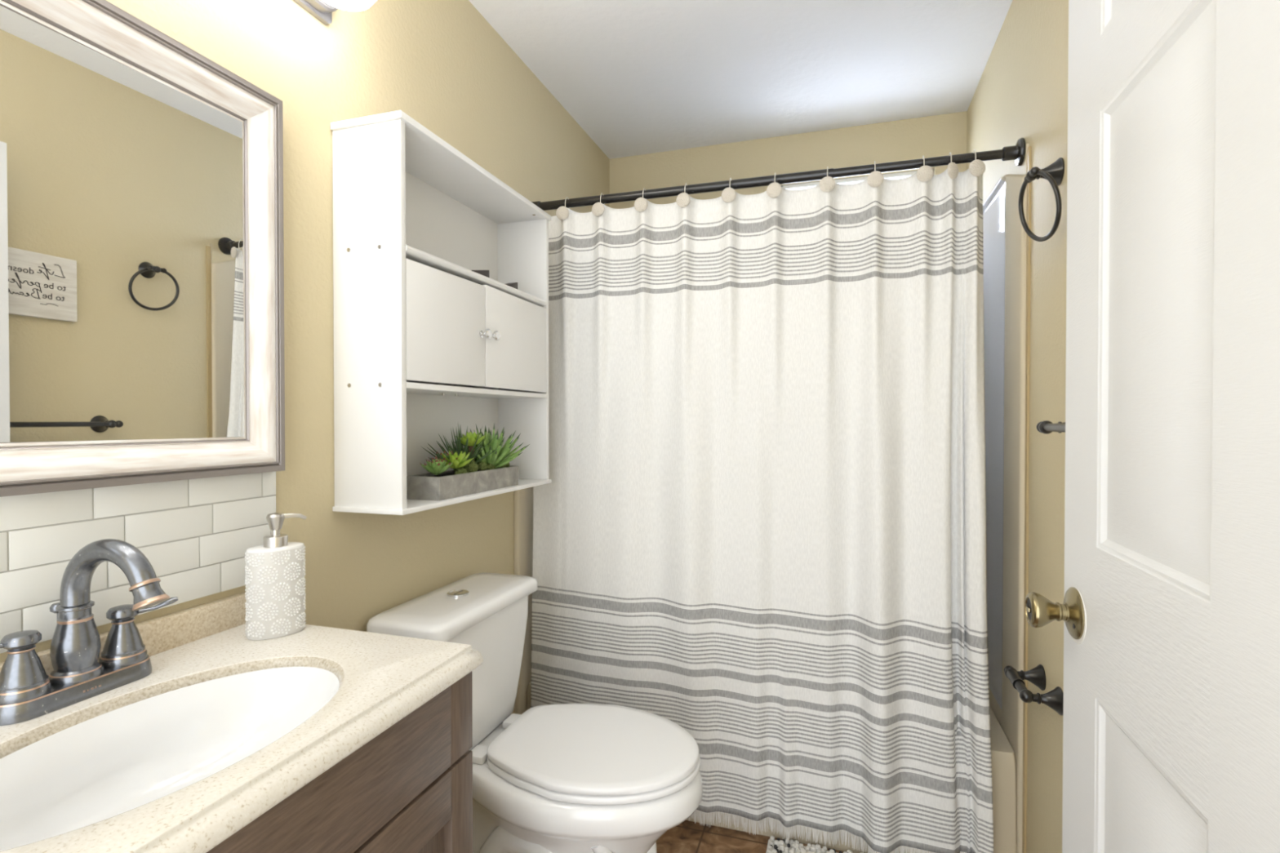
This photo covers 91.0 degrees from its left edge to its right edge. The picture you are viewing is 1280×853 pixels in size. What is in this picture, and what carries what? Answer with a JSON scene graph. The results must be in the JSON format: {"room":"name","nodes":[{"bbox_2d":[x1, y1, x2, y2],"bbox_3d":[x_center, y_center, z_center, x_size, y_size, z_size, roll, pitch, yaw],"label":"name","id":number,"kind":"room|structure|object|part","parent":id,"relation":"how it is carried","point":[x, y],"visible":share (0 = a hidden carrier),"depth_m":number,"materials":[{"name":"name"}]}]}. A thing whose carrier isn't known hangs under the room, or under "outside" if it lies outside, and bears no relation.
{"room":"bathroom","nodes":[
{"label":"bathroom","id":0,"kind":"room"},
{"bbox_2d":[0,0,609,715],"bbox_3d":[-0.753,0.003,1.236,0.100,2.490,3.897,0,1,18],"label":"wall","id":1,"kind":"structure","parent":0,"point":[441,64],"depth_m":1.41,"materials":[{"name":"beige paint"}]},
{"bbox_2d":[0,591,246,675],"bbox_3d":[-0.820,0.334,0.828,0.020,0.053,0.702,0,1,18],"label":"backsplash","id":2,"kind":"structure","parent":1,"relation":"attached to","point":[160,634],"depth_m":1.03,"materials":[{"name":"stone"}]},
{"bbox_2d":[0,471,275,653],"bbox_3d":[-0.818,0.189,0.856,0.007,0.210,0.750,0,1,18],"label":"tile backsplash","id":3,"kind":"structure","parent":1,"relation":"attached to","point":[196,535],"depth_m":0.96,"materials":[{"name":"white tile"}]},
{"bbox_2d":[0,0,284,497],"bbox_3d":[-0.808,-0.262,0.831,0.038,0.699,0.769,0,1,18],"label":"wall mirror","id":4,"kind":"object","parent":1,"relation":"attached to","point":[142,244],"visible":1,"depth_m":0.95,"materials":[{"name":"mirror"}]},
{"bbox_2d":[293,0,376,24],"bbox_3d":[-0.725,-0.900,0.820,0.198,0.168,1.024,0,1,18],"label":"vanity light","id":5,"kind":"object","parent":1,"relation":"attached to","point":[322,10],"visible":1,"depth_m":1.27,"materials":[{"name":"white glass"}]},
{"bbox_3d":[-0.807,-0.900,0.862,0.015,0.112,0.992,0,1,18],"label":"plate","id":6,"kind":"part","parent":5,"relation":"part of","materials":[{"name":"grey metal"}]},
{"bbox_3d":[-0.571,-0.897,1.209,0.142,0.154,0.142,0,1,18],"label":"lamp shade","id":7,"kind":"part","parent":5,"relation":"part of","materials":[{"name":"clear glass"}]},
{"bbox_2d":[330,110,551,515],"bbox_3d":[-0.456,-0.237,1.652,0.209,0.833,0.704,0,1,18],"label":"upper cabinet","id":8,"kind":"object","parent":1,"relation":"attached to","point":[426,344],"visible":0.98,"depth_m":1.43,"materials":[{"name":"white laminate"}]},
{"bbox_3d":[-0.575,-0.231,1.335,0.175,0.807,0.016,0,1,18],"label":"panel","id":9,"kind":"part","parent":8,"relation":"part of","materials":[{"name":"white laminate"}]},
{"bbox_3d":[-0.446,-0.227,1.458,0.012,0.255,0.293,0,1,19],"label":"door","id":10,"kind":"part","parent":8,"relation":"part of","materials":[{"name":"white laminate"}]},
{"bbox_2d":[406,423,529,500],"bbox_3d":[-0.459,0.077,1.654,0.205,0.182,0.406,0,1,27],"label":"succulent planter","id":11,"kind":"object","parent":8,"relation":"on","point":[483,465],"visible":1,"depth_m":1.61,"materials":[{"name":"grey concrete"}]},
{"bbox_3d":[-0.440,0.087,1.649,0.016,0.076,0.023,0,1,18],"label":"stem","id":12,"kind":"part","parent":11,"relation":"part of","materials":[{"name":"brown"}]},
{"bbox_2d":[406,382,546,399],"bbox_3d":[-0.470,-0.091,1.658,0.170,0.013,0.660,0,1,18],"label":"shelf","id":13,"kind":"object","parent":8,"relation":"attached to","point":[414,390],"depth_m":1.64,"materials":[{"name":"white laminate"}]},
{"bbox_2d":[405,244,547,306],"bbox_3d":[-0.469,-0.378,1.654,0.173,0.017,0.660,0,1,18],"label":"shelf","id":14,"kind":"object","parent":8,"relation":"attached to","point":[412,254],"depth_m":1.55,"materials":[{"name":"white laminate"}]},
{"bbox_2d":[471,270,488,277],"bbox_3d":[-0.439,-0.407,1.691,0.030,0.040,0.085,0,1,18],"label":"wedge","id":15,"kind":"object","parent":8,"relation":"on","point":[485,273],"visible":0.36,"depth_m":1.70,"materials":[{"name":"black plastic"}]},
{"bbox_3d":[-0.386,-0.232,1.573,0.026,0.025,0.025,0,1,18],"label":"knob","id":16,"kind":"part","parent":8,"relation":"part of","materials":[{"name":"silver metal"}]},
{"bbox_3d":[-0.374,-0.232,1.610,0.026,0.025,0.025,0,1,18],"label":"knob","id":17,"kind":"part","parent":8,"relation":"part of","materials":[{"name":"silver metal"}]},
{"bbox_2d":[505,282,517,288],"bbox_3d":[-0.386,-0.409,1.855,0.030,0.040,0.060,0,1,18],"label":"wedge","id":18,"kind":"object","parent":8,"relation":"on","point":[514,285],"visible":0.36,"depth_m":1.86,"materials":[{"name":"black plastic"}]},
{"bbox_3d":[-0.346,-0.233,1.772,0.012,0.259,0.362,0,1,16],"label":"door","id":19,"kind":"part","parent":8,"relation":"part of","materials":[{"name":"white laminate"}]},
{"bbox_3d":[-0.370,-0.238,1.980,0.175,0.807,0.016,0,1,18],"label":"panel","id":20,"kind":"part","parent":8,"relation":"part of","materials":[{"name":"white laminate"}]},
{"bbox_2d":[468,0,1013,159],"bbox_3d":[0.019,-1.290,0.975,1.720,0.100,3.897,0,1,18],"label":"ceiling","id":21,"kind":"structure","parent":0,"point":[637,77],"depth_m":2.16,"materials":[{"name":"white paint"}]},
{"bbox_2d":[656,820,843,852],"bbox_3d":[0.133,1.296,1.361,1.720,0.100,3.147,0,1,18],"label":"floor","id":22,"kind":"structure","parent":0,"point":[687,837],"depth_m":1.88,"materials":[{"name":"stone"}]},
{"bbox_2d":[206,671,472,852],"bbox_3d":[-0.588,0.825,0.760,0.501,0.854,0.694,0,1,18],"label":"vanity cabinet","id":23,"kind":"object","parent":22,"relation":"on","point":[408,788],"visible":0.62,"depth_m":0.84,"materials":[{"name":"brown wood"}]},
{"bbox_2d":[0,591,483,852],"bbox_3d":[-0.597,0.398,0.760,0.486,0.180,0.719,0,1,18],"label":"countertop","id":24,"kind":"structure","parent":23,"relation":"on","point":[224,726],"depth_m":0.83,"materials":[{"name":"stone"}]},
{"bbox_2d":[0,538,177,725],"bbox_3d":[-0.734,0.253,0.842,0.211,0.211,0.170,0,1,-20],"label":"sink faucet","id":25,"kind":"object","parent":24,"relation":"on","point":[27,692],"visible":1,"depth_m":0.82,"materials":[{"name":"grey metal"}]},
{"bbox_3d":[-0.773,0.296,0.786,0.054,0.079,0.054,0,1,18],"label":"handle","id":26,"kind":"part","parent":25,"relation":"part of","materials":[{"name":"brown metal"}]},
{"bbox_3d":[-0.780,0.286,0.843,0.017,0.099,0.017,0,1,18],"label":"lift rod","id":27,"kind":"part","parent":25,"relation":"part of","materials":[{"name":"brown metal"}]},
{"bbox_3d":[-0.756,0.286,0.842,0.057,0.098,0.057,0,1,18],"label":"spout","id":28,"kind":"part","parent":25,"relation":"part of","materials":[{"name":"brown metal"}]},
{"bbox_3d":[-0.756,0.347,0.842,0.062,0.024,0.182,0,1,18],"label":"plate","id":29,"kind":"part","parent":25,"relation":"part of","materials":[{"name":"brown metal"}]},
{"bbox_3d":[-0.699,0.194,0.828,0.146,0.092,0.030,0,1,13],"label":"spout","id":30,"kind":"part","parent":25,"relation":"part of","materials":[{"name":"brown metal"}]},
{"bbox_3d":[-0.738,0.295,0.898,0.054,0.079,0.054,0,1,18],"label":"handle","id":31,"kind":"part","parent":25,"relation":"part of","materials":[{"name":"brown metal"}]},
{"bbox_3d":[-0.709,0.261,0.917,0.056,0.017,0.014,0,1,-34],"label":"lever","id":32,"kind":"part","parent":25,"relation":"part of","materials":[{"name":"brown metal"}]},
{"bbox_2d":[0,666,339,851],"bbox_3d":[-0.568,0.430,0.750,0.288,0.113,0.460,0,1,18],"label":"basin","id":33,"kind":"object","parent":24,"relation":"in","point":[116,756],"depth_m":0.84,"materials":[{"name":"white ceramic"}]},
{"bbox_2d":[244,512,306,639],"bbox_3d":[-0.626,0.252,1.082,0.069,0.208,0.086,0,1,18],"label":"soap dispenser","id":34,"kind":"object","parent":24,"relation":"on","point":[275,593],"visible":1,"depth_m":1.06,"materials":[{"name":"white ceramic"}]},
{"bbox_3d":[-0.335,0.812,0.863,0.024,0.569,0.346,0,1,18],"label":"door","id":35,"kind":"part","parent":23,"relation":"part of","materials":[{"name":"brown wood"}]},
{"bbox_2d":[366,572,702,852],"bbox_3d":[-0.209,0.833,1.537,0.731,0.820,0.484,0,1,18],"label":"toilet","id":36,"kind":"object","parent":22,"relation":"on","point":[575,777],"visible":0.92,"depth_m":1.44,"materials":[{"name":"white ceramic"}]},
{"bbox_3d":[-0.456,0.450,1.611,0.212,0.043,0.484,0,1,18],"label":"tank lid","id":37,"kind":"part","parent":36,"relation":"part of","materials":[{"name":"white ceramic"}]},
{"bbox_3d":[-0.460,0.632,1.615,0.185,0.322,0.436,0,1,18],"label":"tank","id":38,"kind":"part","parent":36,"relation":"part of","materials":[{"name":"white ceramic"}]},
{"bbox_3d":[-0.102,0.764,1.514,0.490,0.020,0.394,0,1,18],"label":"seat lid","id":39,"kind":"part","parent":36,"relation":"part of","materials":[{"name":"white plastic"}]},
{"bbox_2d":[526,681,1016,852],"bbox_3d":[0.443,1.060,2.335,1.484,0.349,0.865,0,1,18],"label":"bathtub","id":40,"kind":"object","parent":22,"relation":"on","point":[1003,759],"visible":0.16,"depth_m":1.72,"materials":[{"name":"beige ceramic"}]},
{"bbox_2d":[514,143,1029,852],"bbox_3d":[0.440,0.235,2.315,1.518,1.997,0.918,0,1,18],"label":"tub surround","id":41,"kind":"object","parent":40,"relation":"on","point":[1004,235],"visible":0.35,"depth_m":1.91,"materials":[{"name":"beige plastic"}]},
{"bbox_3d":[-0.279,0.232,2.533,0.016,1.997,0.897,0,1,18],"label":"panel","id":42,"kind":"part","parent":41,"relation":"part of","materials":[{"name":"beige plastic"}]},
{"bbox_3d":[1.158,0.237,2.095,0.016,1.997,0.860,0,1,18],"label":"panel","id":43,"kind":"part","parent":41,"relation":"part of","materials":[{"name":"beige plastic"}]},
{"bbox_2d":[765,835,862,852],"bbox_3d":[0.502,1.232,1.417,0.507,0.031,0.824,0,1,18],"label":"bath rug","id":44,"kind":"object","parent":22,"relation":"on","point":[778,846],"visible":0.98,"depth_m":1.82,"materials":[{"name":"white fabric"}]},
{"bbox_2d":[530,168,993,852],"bbox_3d":[0.283,0.241,1.921,1.404,1.946,0.169,0,1,18],"label":"shower curtain","id":45,"kind":"object","parent":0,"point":[759,526],"visible":0.84,"depth_m":1.87,"materials":[{"name":"white fabric"}]},
{"bbox_2d":[531,137,1025,210],"bbox_3d":[0.333,-0.762,1.969,1.518,0.073,0.073,0,1,18],"label":"shower rod","id":46,"kind":"object","parent":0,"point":[1016,153],"visible":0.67,"depth_m":1.92,"materials":[{"name":"black metal"}]},
{"bbox_2d":[555,196,568,220],"bbox_3d":[-0.250,-0.734,2.120,0.045,0.089,0.070,0,1,18],"label":"curtain ring","id":47,"kind":"object","parent":46,"relation":"hanging from","point":[562,212],"visible":0.99,"depth_m":2.09,"materials":[{"name":"beige plastic"}]},
{"bbox_2d":[591,192,604,216],"bbox_3d":[-0.123,-0.733,2.075,0.044,0.089,0.067,1,1,38],"label":"curtain ring","id":48,"kind":"object","parent":46,"relation":"hanging from","point":[597,209],"visible":0.99,"depth_m":2.05,"materials":[{"name":"beige plastic"}]},
{"bbox_2d":[634,187,648,212],"bbox_3d":[0.011,-0.733,2.037,0.045,0.089,0.069,0,1,18],"label":"curtain ring","id":49,"kind":"object","parent":46,"relation":"hanging from","point":[641,204],"visible":1,"depth_m":2.01,"materials":[{"name":"beige plastic"}]},
{"bbox_2d":[675,182,690,207],"bbox_3d":[0.143,-0.732,1.994,0.045,0.089,0.069,0,1,18],"label":"curtain ring","id":50,"kind":"object","parent":46,"relation":"hanging from","point":[682,200],"visible":1,"depth_m":1.97,"materials":[{"name":"beige plastic"}]},
{"bbox_2d":[720,177,736,202],"bbox_3d":[0.279,-0.732,1.951,0.045,0.089,0.069,0,1,18],"label":"curtain ring","id":51,"kind":"object","parent":46,"relation":"hanging from","point":[728,194],"visible":1,"depth_m":1.92,"materials":[{"name":"beige plastic"}]},
{"bbox_2d":[766,173,782,197],"bbox_3d":[0.410,-0.731,1.909,0.045,0.089,0.069,0,1,18],"label":"curtain ring","id":52,"kind":"object","parent":46,"relation":"hanging from","point":[774,189],"visible":1,"depth_m":1.88,"materials":[{"name":"beige plastic"}]},
{"bbox_2d":[819,166,835,192],"bbox_3d":[0.556,-0.731,1.863,0.045,0.089,0.069,0,1,18],"label":"curtain ring","id":53,"kind":"object","parent":46,"relation":"hanging from","point":[827,184],"visible":1,"depth_m":1.83,"materials":[{"name":"beige plastic"}]},
{"bbox_2d":[866,160,884,186],"bbox_3d":[0.681,-0.730,1.823,0.045,0.089,0.069,0,1,18],"label":"curtain ring","id":54,"kind":"object","parent":46,"relation":"hanging from","point":[875,179],"visible":1,"depth_m":1.79,"materials":[{"name":"beige plastic"}]},
{"bbox_2d":[915,155,933,182],"bbox_3d":[0.805,-0.730,1.783,0.045,0.089,0.070,0,1,18],"label":"curtain ring","id":55,"kind":"object","parent":46,"relation":"hanging from","point":[925,173],"visible":1,"depth_m":1.75,"materials":[{"name":"beige plastic"}]},
{"bbox_2d":[946,151,959,179],"bbox_3d":[0.875,-0.729,1.754,0.028,0.089,0.080,0,1,29],"label":"curtain ring","id":56,"kind":"object","parent":46,"relation":"hanging from","point":[953,171],"visible":1,"depth_m":1.73,"materials":[{"name":"beige plastic"}]},
{"bbox_2d":[968,149,986,176],"bbox_3d":[0.934,-0.729,1.736,0.038,0.089,0.074,0,1,35],"label":"curtain ring","id":57,"kind":"object","parent":46,"relation":"hanging from","point":[976,167],"visible":1,"depth_m":1.71,"materials":[{"name":"beige plastic"}]},
{"bbox_2d":[609,111,967,208],"bbox_3d":[0.595,-0.015,2.798,1.520,2.490,0.100,0,1,18],"label":"wall","id":58,"kind":"structure","parent":0,"point":[937,135],"depth_m":2.72,"materials":[{"name":"beige paint"}]},
{"bbox_2d":[781,168,933,190],"bbox_3d":[0.912,-0.908,2.687,0.625,0.298,0.040,0,1,18],"label":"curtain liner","id":59,"kind":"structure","parent":58,"relation":"in","point":[900,175],"depth_m":2.67,"materials":[{"name":"white"}]},
{"bbox_2d":[966,0,1068,852],"bbox_3d":[0.790,0.008,0.744,0.100,2.490,3.897,0,1,18],"label":"wall","id":60,"kind":"structure","parent":0,"point":[1021,91],"depth_m":1.56,"materials":[{"name":"beige paint"}]},
{"bbox_2d":[1022,146,1031,852],"bbox_3d":[1.030,0.246,1.675,0.006,1.968,0.017,0,1,18],"label":"trim","id":61,"kind":"structure","parent":60,"relation":"attached to","point":[1028,150],"depth_m":1.67,"materials":[{"name":"beige"}]},
{"bbox_2d":[1004,664,1063,715],"bbox_3d":[0.933,0.620,1.498,0.082,0.061,0.197,0,1,18],"label":"toilet paper holder","id":62,"kind":"object","parent":60,"relation":"attached to","point":[1054,699],"visible":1,"depth_m":1.47,"materials":[{"name":"black metal"}]},
{"bbox_3d":[0.953,0.619,1.563,0.082,0.061,0.061,0,1,18],"label":"post","id":63,"kind":"part","parent":62,"relation":"part of","materials":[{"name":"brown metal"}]},
{"bbox_3d":[0.912,0.620,1.433,0.082,0.061,0.061,0,1,18],"label":"post","id":64,"kind":"part","parent":62,"relation":"part of","materials":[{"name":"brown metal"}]},
{"bbox_2d":[1018,157,1064,241],"bbox_3d":[0.928,-0.521,1.449,0.069,0.185,0.158,0,1,18],"label":"towel ring","id":65,"kind":"object","parent":60,"relation":"attached to","point":[1053,173],"visible":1,"depth_m":1.43,"materials":[{"name":"black metal"}]},
{"bbox_2d":[1035,420,1065,434],"bbox_3d":[0.784,0.005,1.023,0.082,0.061,0.654,0,1,18],"label":"towel bar","id":66,"kind":"object","parent":60,"relation":"attached to","point":[1046,427],"visible":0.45,"depth_m":1.29,"materials":[{"name":"black metal"}]},
{"bbox_2d":[1025,0,1279,852],"bbox_3d":[0.556,0.201,0.639,0.102,2.083,0.840,0,1,18],"label":"door","id":67,"kind":"structure","parent":60,"relation":"in","point":[1170,611],"depth_m":0.70,"materials":[{"name":"white paint"}]},
{"bbox_3d":[0.646,0.292,0.996,0.053,0.055,0.055,0,1,18],"label":"knob","id":68,"kind":"part","parent":67,"relation":"part of","materials":[{"name":"gold metal"}]}
]}

